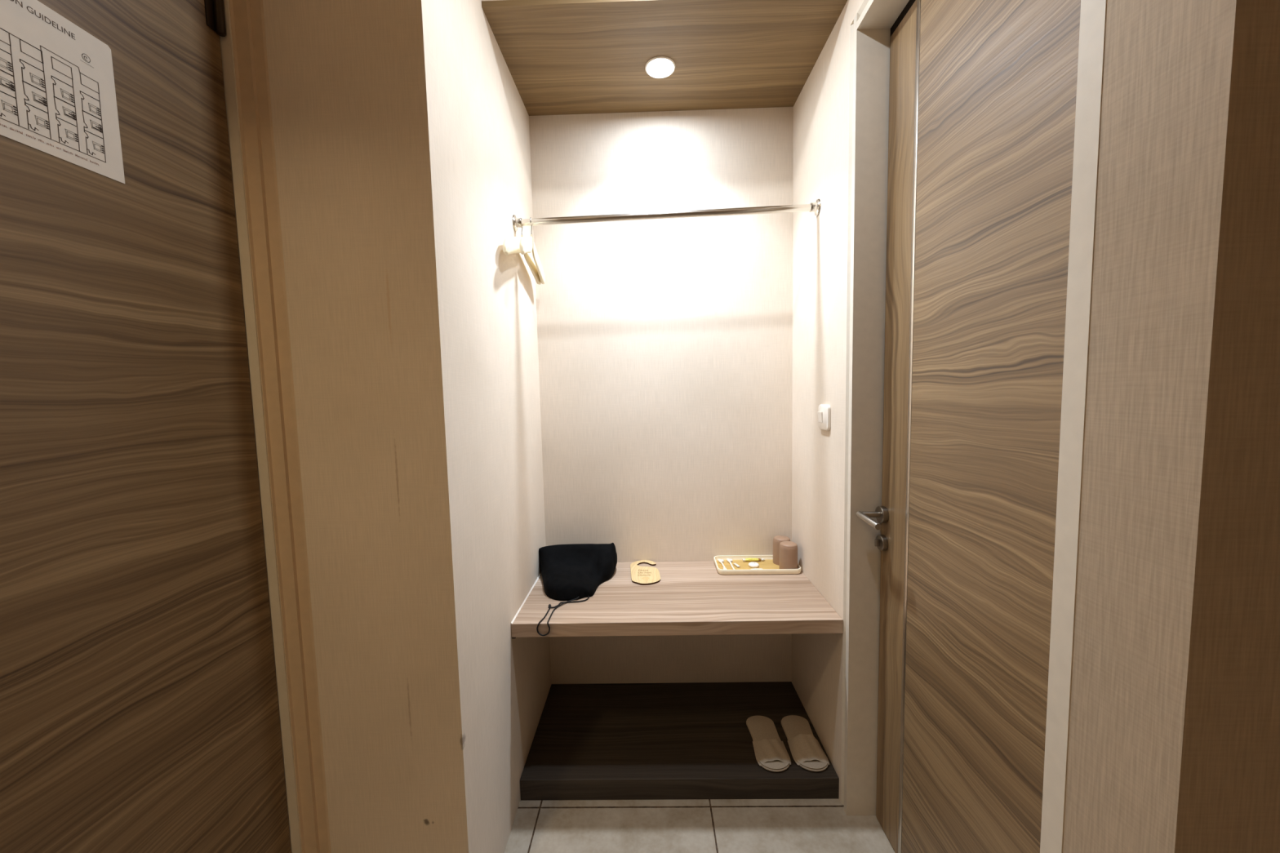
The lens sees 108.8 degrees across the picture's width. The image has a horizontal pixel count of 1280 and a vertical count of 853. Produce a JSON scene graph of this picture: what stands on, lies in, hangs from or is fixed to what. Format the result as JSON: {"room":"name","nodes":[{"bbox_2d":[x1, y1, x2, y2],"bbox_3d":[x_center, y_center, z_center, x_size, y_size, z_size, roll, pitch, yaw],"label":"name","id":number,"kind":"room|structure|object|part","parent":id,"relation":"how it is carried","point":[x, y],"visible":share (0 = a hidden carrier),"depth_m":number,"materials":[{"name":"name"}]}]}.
{"room":"hotel room entryway","nodes":[
{"label":"hotel room entryway","id":0,"kind":"room"},
{"bbox_2d":[262,0,551,852],"bbox_3d":[-0.699,-0.077,1.526,0.546,2.650,1.008,-1,4,1],"label":"wall","id":1,"kind":"structure","parent":0,"point":[401,128],"depth_m":1.06,"materials":[{"name":"beige paint"}]},
{"bbox_2d":[512,198,820,231],"bbox_3d":[0.087,-0.733,1.590,1.051,0.076,0.054,-1,4,1],"label":"hanging rod","id":2,"kind":"object","parent":1,"relation":"attached to","point":[815,207],"visible":1,"depth_m":1.58,"materials":[{"name":"silver metal"}]},
{"bbox_2d":[502,217,541,284],"bbox_3d":[-0.409,-0.637,1.606,0.017,0.182,0.430,-1,4,2],"label":"clothes hanger","id":3,"kind":"object","parent":2,"relation":"hanging from","point":[511,244],"visible":0.82,"depth_m":1.54,"materials":[{"name":"beige plastic"}]},
{"bbox_2d":[519,217,545,284],"bbox_3d":[-0.375,-0.638,1.606,0.018,0.182,0.430,-2,4,-3],"label":"clothes hanger","id":4,"kind":"object","parent":2,"relation":"hanging from","point":[526,244],"visible":0.9,"depth_m":1.59,"materials":[{"name":"beige plastic"}]},
{"bbox_2d":[528,106,793,684],"bbox_3d":[0.110,-0.044,1.969,1.092,2.479,0.100,-1,4,1],"label":"wall","id":5,"kind":"structure","parent":0,"point":[665,345],"depth_m":1.90,"materials":[{"name":"white paint"}]},
{"bbox_2d":[511,560,843,638],"bbox_3d":[0.118,0.622,1.710,1.051,0.054,0.518,-1,4,1],"label":"wooden shelf","id":6,"kind":"object","parent":5,"relation":"attached to","point":[690,597],"visible":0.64,"depth_m":1.54,"materials":[{"name":"laminate"}]},
{"bbox_2d":[536,542,617,635],"bbox_3d":[-0.253,0.565,1.688,0.311,0.164,0.484,-1,4,1],"label":"drawstring bag","id":7,"kind":"object","parent":6,"relation":"on","point":[575,571],"visible":1,"depth_m":1.77,"materials":[{"name":"black fabric"}]},
{"bbox_2d":[630,560,660,585],"bbox_3d":[0.019,0.587,1.849,0.113,0.006,0.240,-2,4,-3],"label":"tag","id":8,"kind":"object","parent":6,"relation":"on","point":[642,575],"visible":1,"depth_m":1.82,"materials":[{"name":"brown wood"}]},
{"bbox_2d":[713,555,800,574],"bbox_3d":[0.475,0.566,1.878,0.330,0.022,0.159,-1,4,2],"label":"tray","id":9,"kind":"object","parent":6,"relation":"on","point":[768,567],"visible":0.73,"depth_m":1.87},
{"bbox_2d":[717,559,726,569],"bbox_3d":[0.345,0.570,1.884,0.021,0.008,0.128,-2,4,-5],"label":"toothbrush","id":10,"kind":"object","parent":9,"relation":"on","point":[721,561],"visible":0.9,"depth_m":1.92,"materials":[{"name":"white plastic"}]},
{"bbox_2d":[726,558,734,569],"bbox_3d":[0.380,0.569,1.887,0.021,0.008,0.128,-1,4,-1],"label":"toothbrush","id":11,"kind":"object","parent":9,"relation":"on","point":[728,560],"visible":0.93,"depth_m":1.92,"materials":[{"name":"white plastic"}]},
{"bbox_2d":[742,558,760,561],"bbox_3d":[0.471,0.561,1.932,0.076,0.014,0.018,-1,4,1],"label":"sachet","id":12,"kind":"object","parent":9,"relation":"on","point":[743,559],"visible":1,"depth_m":1.93,"materials":[{"name":"yellow plastic"}]},
{"bbox_2d":[748,561,759,568],"bbox_3d":[0.465,0.565,1.876,0.042,0.014,0.042,-1,4,1],"label":"soap","id":13,"kind":"object","parent":9,"relation":"on","point":[753,565],"visible":1,"depth_m":1.86,"materials":[{"name":"white plastic"}]},
{"bbox_2d":[773,535,790,565],"bbox_3d":[0.589,0.513,1.906,0.071,0.108,0.071,-1,4,1],"label":"tumbler","id":14,"kind":"object","parent":9,"relation":"on","point":[777,540],"visible":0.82,"depth_m":1.89,"materials":[{"name":"beige plastic"}]},
{"bbox_2d":[778,541,797,568],"bbox_3d":[0.594,0.519,1.834,0.071,0.108,0.071,-1,4,1],"label":"tumbler","id":15,"kind":"object","parent":9,"relation":"on","point":[788,549],"visible":0.95,"depth_m":1.80,"materials":[{"name":"beige plastic"}]},
{"bbox_2d":[481,0,847,115],"bbox_3d":[0.076,-1.244,1.575,1.092,0.016,0.542,-1,4,1],"label":"ceiling","id":16,"kind":"structure","parent":0,"point":[561,57],"depth_m":1.50,"materials":[{"name":"laminate"}]},
{"bbox_2d":[644,56,675,78],"bbox_3d":[0.070,-1.233,1.575,0.104,0.006,0.104,-1,4,1],"label":"recessed light","id":17,"kind":"object","parent":16,"relation":"in","point":[660,67],"visible":1,"depth_m":1.57,"materials":[{"name":"white plastic"}]},
{"bbox_2d":[504,798,895,852],"bbox_3d":[0.825,1.379,-0.234,3.800,0.050,4.750,-1,4,1],"label":"floor","id":18,"kind":"structure","parent":0,"point":[687,825],"depth_m":1.42,"materials":[{"name":"beige tile"}]},
{"bbox_2d":[520,681,839,800],"bbox_3d":[0.131,1.179,1.762,1.051,0.072,0.500,-1,4,1],"label":"wooden platform","id":19,"kind":"object","parent":18,"relation":"on","point":[688,740],"visible":0.97,"depth_m":1.66,"materials":[{"name":"laminate"}]},
{"bbox_2d":[746,715,791,772],"bbox_3d":[0.458,1.126,1.652,0.117,0.035,0.262,-1,4,0],"label":"slipper","id":20,"kind":"object","parent":19,"relation":"on","point":[771,754],"visible":1,"depth_m":1.61,"materials":[{"name":"fabric"}]},
{"bbox_2d":[781,715,829,771],"bbox_3d":[0.586,1.114,1.649,0.117,0.052,0.262,-1,4,1],"label":"slipper","id":21,"kind":"object","parent":19,"relation":"on","point":[806,752],"visible":1,"depth_m":1.60,"materials":[{"name":"fabric"}]},
{"bbox_2d":[791,0,1279,852],"bbox_3d":[0.701,-0.087,1.245,0.160,2.650,1.516,-1,4,1],"label":"wall","id":22,"kind":"structure","parent":0,"point":[1174,739],"depth_m":0.53,"materials":[{"name":"beige paint"}]},
{"bbox_2d":[817,404,831,431],"bbox_3d":[0.620,-0.031,1.550,0.014,0.087,0.087,-1,4,1],"label":"light switch","id":23,"kind":"object","parent":22,"relation":"attached to","point":[824,411],"visible":1,"depth_m":1.53,"materials":[{"name":"white plastic"}]},
{"bbox_2d":[856,0,1080,852],"bbox_3d":[0.692,0.091,1.014,0.131,2.331,0.682,-1,4,1],"label":"door","id":24,"kind":"structure","parent":22,"relation":"in","point":[983,93],"depth_m":0.97,"materials":[{"name":"laminate"}]},
{"bbox_3d":[0.669,0.264,1.295,0.067,0.022,0.116,-1,4,1],"label":"lever","id":25,"kind":"part","parent":24,"relation":"part of","materials":[{"name":"metal"}]},
{"bbox_3d":[0.709,0.257,1.343,0.016,0.049,0.049,-1,4,1],"label":"handle","id":26,"kind":"part","parent":24,"relation":"part of","materials":[{"name":"metal"}]},
{"bbox_2d":[840,0,1106,852],"bbox_3d":[0.699,0.067,1.016,0.161,2.378,0.767,-1,4,1],"label":"trim","id":27,"kind":"structure","parent":22,"relation":"attached to","point":[870,30],"depth_m":1.29,"materials":[{"name":"grey paint"}]},
{"bbox_3d":[-0.961,0.110,-0.822,0.160,2.650,3.710,-1,4,1],"label":"wall","id":28,"kind":"structure","parent":0,"visible":0},
{"bbox_2d":[0,0,291,852],"bbox_3d":[-0.868,0.162,0.576,0.060,2.312,0.892,-1,4,1],"label":"door","id":29,"kind":"structure","parent":28,"relation":"in","point":[140,713],"depth_m":0.77,"materials":[{"name":"laminate"}]},
{"bbox_2d":[0,0,124,183],"bbox_3d":[-0.866,-0.501,0.606,0.001,0.216,0.305,-1,4,1],"label":"sheet","id":30,"kind":"object","parent":29,"relation":"attached to","point":[58,94],"visible":1,"depth_m":0.68,"materials":[{"name":"paper"}]},
{"bbox_2d":[219,0,302,852],"bbox_3d":[-0.839,0.126,1.020,0.031,2.330,0.004,-1,4,1],"label":"trim","id":31,"kind":"structure","parent":28,"relation":"attached to","point":[226,42],"depth_m":1.01,"materials":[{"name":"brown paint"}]},
{"bbox_2d":[228,0,331,852],"bbox_3d":[-0.836,-0.035,1.017,0.134,2.650,0.016,-1,4,1],"label":"trim","id":32,"kind":"structure","parent":28,"relation":"attached to","point":[246,16],"depth_m":1.02,"materials":[{"name":"beige paint"}]}
]}

